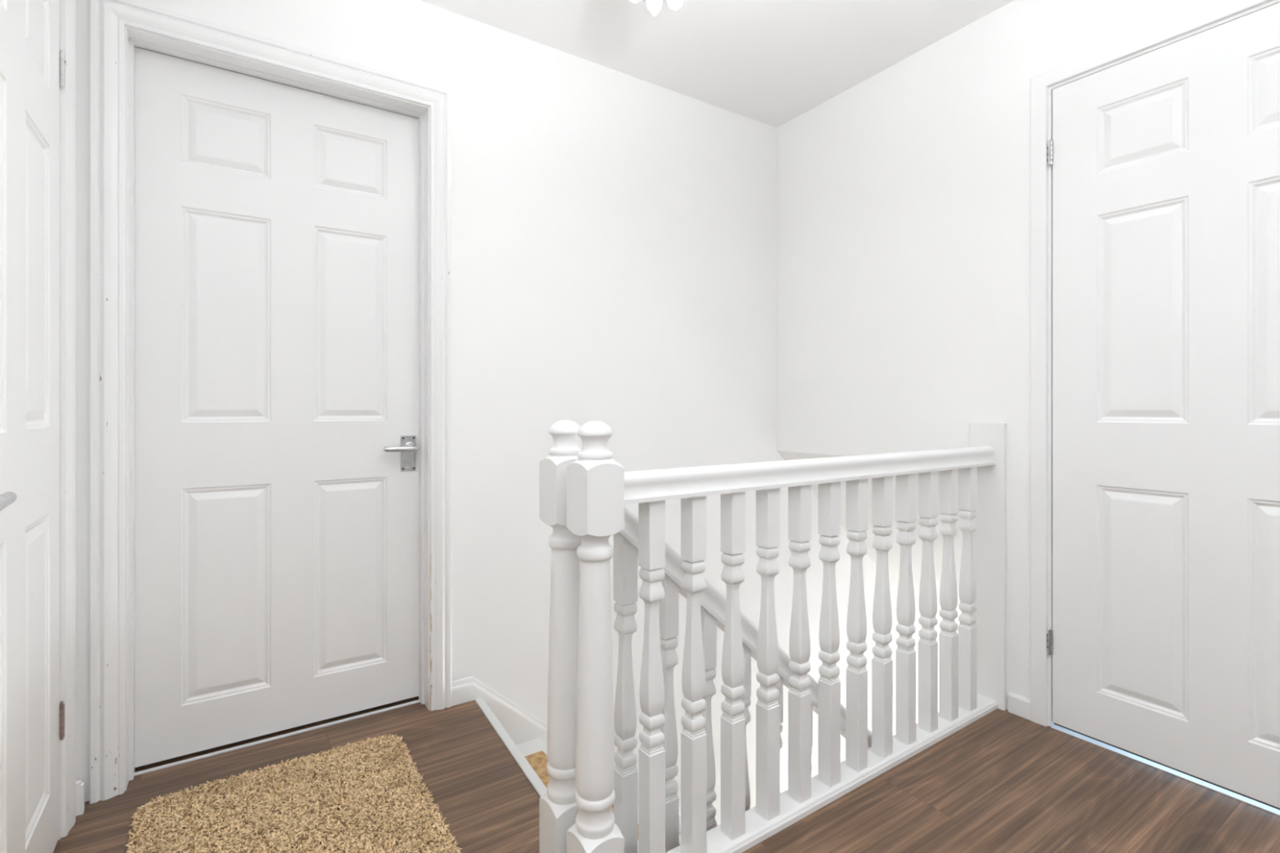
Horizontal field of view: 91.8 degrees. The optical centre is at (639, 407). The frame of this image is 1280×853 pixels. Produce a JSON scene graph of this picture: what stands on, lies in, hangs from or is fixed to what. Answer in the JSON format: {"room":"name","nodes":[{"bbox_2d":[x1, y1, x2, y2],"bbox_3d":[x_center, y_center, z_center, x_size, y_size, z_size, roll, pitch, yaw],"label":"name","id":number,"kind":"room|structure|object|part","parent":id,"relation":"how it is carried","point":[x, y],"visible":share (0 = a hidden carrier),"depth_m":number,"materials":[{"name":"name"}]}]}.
{"room":"stair landing","nodes":[
{"label":"stair landing","id":0,"kind":"room"},
{"bbox_2d":[75,0,938,826],"bbox_3d":[0.896,1.333,3.269,6.060,5.335,0.240,0,0,-34],"label":"wall","id":1,"kind":"structure","parent":0,"point":[614,232],"depth_m":2.32,"materials":[{"name":"paint"}]},
{"bbox_2d":[89,0,451,804],"bbox_3d":[-1.055,-0.030,1.887,0.913,2.061,0.170,0,0,-34],"label":"door frame","id":2,"kind":"structure","parent":1,"relation":"attached to","point":[108,18],"depth_m":1.66,"materials":[{"name":"white paint"}]},
{"bbox_2d":[134,47,418,768],"bbox_3d":[-1.062,-0.001,1.901,0.762,1.973,0.092,0,0,-34],"label":"door","id":3,"kind":"structure","parent":1,"relation":"in","point":[277,224],"depth_m":1.88,"materials":[{"name":"white paint"}]},
{"bbox_3d":[-0.795,0.138,2.057,0.111,0.024,0.052,0,0,-34],"label":"lever","id":4,"kind":"part","parent":3,"relation":"part of","materials":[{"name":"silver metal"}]},
{"bbox_3d":[-0.783,0.154,2.097,0.049,0.120,0.006,0,0,-34],"label":"handle","id":5,"kind":"part","parent":3,"relation":"part of","materials":[{"name":"silver metal"}]},
{"bbox_2d":[133,699,419,776],"bbox_3d":[-1.062,0.998,1.898,0.771,0.004,0.009,0,0,-34],"label":"trim","id":6,"kind":"structure","parent":1,"relation":"attached to","point":[415,701],"depth_m":1.86,"materials":[{"name":"silver metal"}]},
{"bbox_2d":[451,676,473,706],"bbox_3d":[-0.604,0.962,2.103,0.076,0.077,0.015,0,0,-34],"label":"baseboard","id":7,"kind":"structure","parent":1,"relation":"attached to","point":[462,690],"depth_m":2.10,"materials":[{"name":"white paint"}]},
{"bbox_2d":[53,696,1279,852],"bbox_3d":[0.713,1.110,0.866,3.050,0.220,3.840,0,0,-34],"label":"floor","id":8,"kind":"structure","parent":0,"point":[1005,781],"depth_m":1.60,"materials":[{"name":"brown wood"}]},
{"bbox_2d":[125,733,462,852],"bbox_3d":[-0.698,0.997,1.269,0.607,0.007,1.074,0,0,-33],"label":"door mat","id":9,"kind":"object","parent":8,"relation":"on","point":[366,797],"visible":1,"depth_m":1.51,"materials":[{"name":"beige carpet"}]},
{"bbox_2d":[475,697,546,796],"bbox_3d":[-0.338,1.008,1.759,0.027,0.024,0.855,0,0,-30],"label":"trim","id":10,"kind":"structure","parent":8,"relation":"on","point":[528,771],"depth_m":1.81,"materials":[{"name":"white wood"}]},
{"bbox_2d":[566,421,1006,852],"bbox_3d":[0.530,0.513,1.647,1.588,0.974,0.115,0,0,-35],"label":"balustrade","id":11,"kind":"object","parent":8,"relation":"on","point":[972,480],"visible":1,"depth_m":1.51,"materials":[{"name":"white paint"}]},
{"bbox_3d":[-0.088,0.911,1.216,0.082,0.178,0.082,0,0,-35],"label":"newel post","id":12,"kind":"part","parent":11,"relation":"part of","materials":[{"name":"white paint"}]},
{"bbox_3d":[0.557,0.161,1.665,1.490,0.060,0.060,0,0,-35],"label":"handrail","id":13,"kind":"part","parent":11,"relation":"part of","materials":[{"name":"white paint"}]},
{"bbox_3d":[0.557,0.988,1.665,1.490,0.024,0.072,0,0,-35],"label":"rail","id":14,"kind":"part","parent":11,"relation":"part of","materials":[{"name":"white paint"}]},
{"bbox_3d":[1.175,0.526,2.096,0.016,0.947,0.115,0,0,-35],"label":"wall post","id":15,"kind":"part","parent":11,"relation":"part of","materials":[{"name":"white paint"}]},
{"bbox_2d":[419,0,1013,127],"bbox_3d":[0.703,-1.385,0.781,2.960,0.100,3.950,0,0,-34],"label":"ceiling","id":16,"kind":"structure","parent":0,"point":[769,62],"depth_m":2.23,"materials":[{"name":"paint"}]},
{"bbox_2d":[630,0,683,16],"bbox_3d":[0.034,-1.131,1.470,0.286,0.407,0.283,0,0,-34],"label":"ceiling light","id":17,"kind":"object","parent":16,"relation":"hanging from","point":[654,6],"visible":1,"depth_m":1.47,"materials":[{"name":"white glass"}]},
{"bbox_2d":[777,450,962,639],"bbox_3d":[2.158,1.449,3.380,3.033,2.698,0.995,0,0,-34],"label":"wall","id":18,"kind":"structure","parent":0,"point":[894,554],"depth_m":2.96,"materials":[{"name":"paint"}]},
{"bbox_2d":[776,0,1221,710],"bbox_3d":[1.704,-0.058,1.450,0.143,2.555,3.700,0,0,-34],"label":"wall","id":19,"kind":"structure","parent":0,"point":[903,196],"depth_m":2.28,"materials":[{"name":"paint"}]},
{"bbox_2d":[1008,693,1030,719],"bbox_3d":[1.235,0.970,2.012,0.012,0.060,0.071,0,0,-34],"label":"baseboard","id":20,"kind":"structure","parent":19,"relation":"attached to","point":[1020,706],"depth_m":2.01,"materials":[{"name":"white paint"}]},
{"bbox_2d":[1030,0,1279,727],"bbox_3d":[1.540,-0.026,1.644,0.112,2.053,0.886,0,0,-34],"label":"door frame","id":21,"kind":"structure","parent":19,"relation":"attached to","point":[1221,10],"depth_m":1.95,"materials":[{"name":"white paint"}]},
{"bbox_2d":[1047,2,1279,810],"bbox_3d":[1.505,-0.003,1.634,0.052,1.982,0.779,0,0,-34],"label":"door","id":22,"kind":"structure","parent":19,"relation":"in","point":[1164,635],"depth_m":1.70,"materials":[{"name":"white paint"}]},
{"bbox_2d":[1051,724,1279,815],"bbox_3d":[1.650,0.999,1.720,0.364,0.002,0.769,0,0,-34],"label":"trim","id":23,"kind":"structure","parent":19,"relation":"attached to","point":[1272,810],"depth_m":1.70,"materials":[{"name":"silver metal"}]},
{"bbox_3d":[-0.505,-0.057,0.016,0.200,2.555,3.790,0,0,-34],"label":"wall","id":24,"kind":"structure","parent":0,"visible":0},
{"bbox_2d":[0,0,64,852],"bbox_3d":[-1.119,-0.003,1.123,0.092,1.982,0.765,0,0,-34],"label":"door","id":25,"kind":"structure","parent":24,"relation":"in","point":[31,716],"depth_m":1.21,"materials":[{"name":"white paint"}]},
{"bbox_3d":[-0.938,0.138,0.889,0.052,0.024,0.111,0,0,-34],"label":"lever","id":26,"kind":"part","parent":25,"relation":"part of","materials":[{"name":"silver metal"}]},
{"bbox_2d":[57,0,75,839],"bbox_3d":[-1.167,-0.043,1.085,0.137,2.086,0.953,0,0,-34],"label":"door frame","id":27,"kind":"structure","parent":24,"relation":"attached to","point":[68,6],"depth_m":1.46,"materials":[{"name":"white paint"}]},
{"bbox_2d":[75,780,84,816],"bbox_3d":[-1.386,0.961,1.524,0.029,0.078,0.018,0,0,-34],"label":"baseboard","id":28,"kind":"structure","parent":24,"relation":"attached to","point":[80,787],"depth_m":1.52,"materials":[{"name":"white paint"}]},
{"bbox_3d":[1.597,3.760,2.999,5.200,0.280,1.190,0,0,-34],"label":"floor","id":29,"kind":"structure","parent":0,"visible":0},
{"bbox_2d":[472,676,680,852],"bbox_3d":[1.268,2.778,2.813,3.952,3.736,0.929,0,0,-34],"label":"staircase","id":30,"kind":"structure","parent":29,"relation":"on","point":[528,732],"depth_m":2.19,"materials":[{"name":"white paint"}]},
{"bbox_2d":[539,420,871,852],"bbox_3d":[0.548,1.131,1.794,1.786,2.209,0.082,0,0,-34],"label":"balustrade","id":31,"kind":"object","parent":30,"relation":"on","point":[558,808],"visible":0.56,"depth_m":1.38,"materials":[{"name":"white paint"}]},
{"bbox_3d":[-0.159,1.061,1.318,0.082,0.478,0.082,0,0,-34],"label":"newel post","id":32,"kind":"part","parent":31,"relation":"part of","materials":[{"name":"white paint"}]},
{"bbox_3d":[0.582,0.905,1.817,1.704,1.554,0.060,0,0,-34],"label":"handrail","id":33,"kind":"part","parent":31,"relation":"part of","materials":[{"name":"white paint"}]}
]}

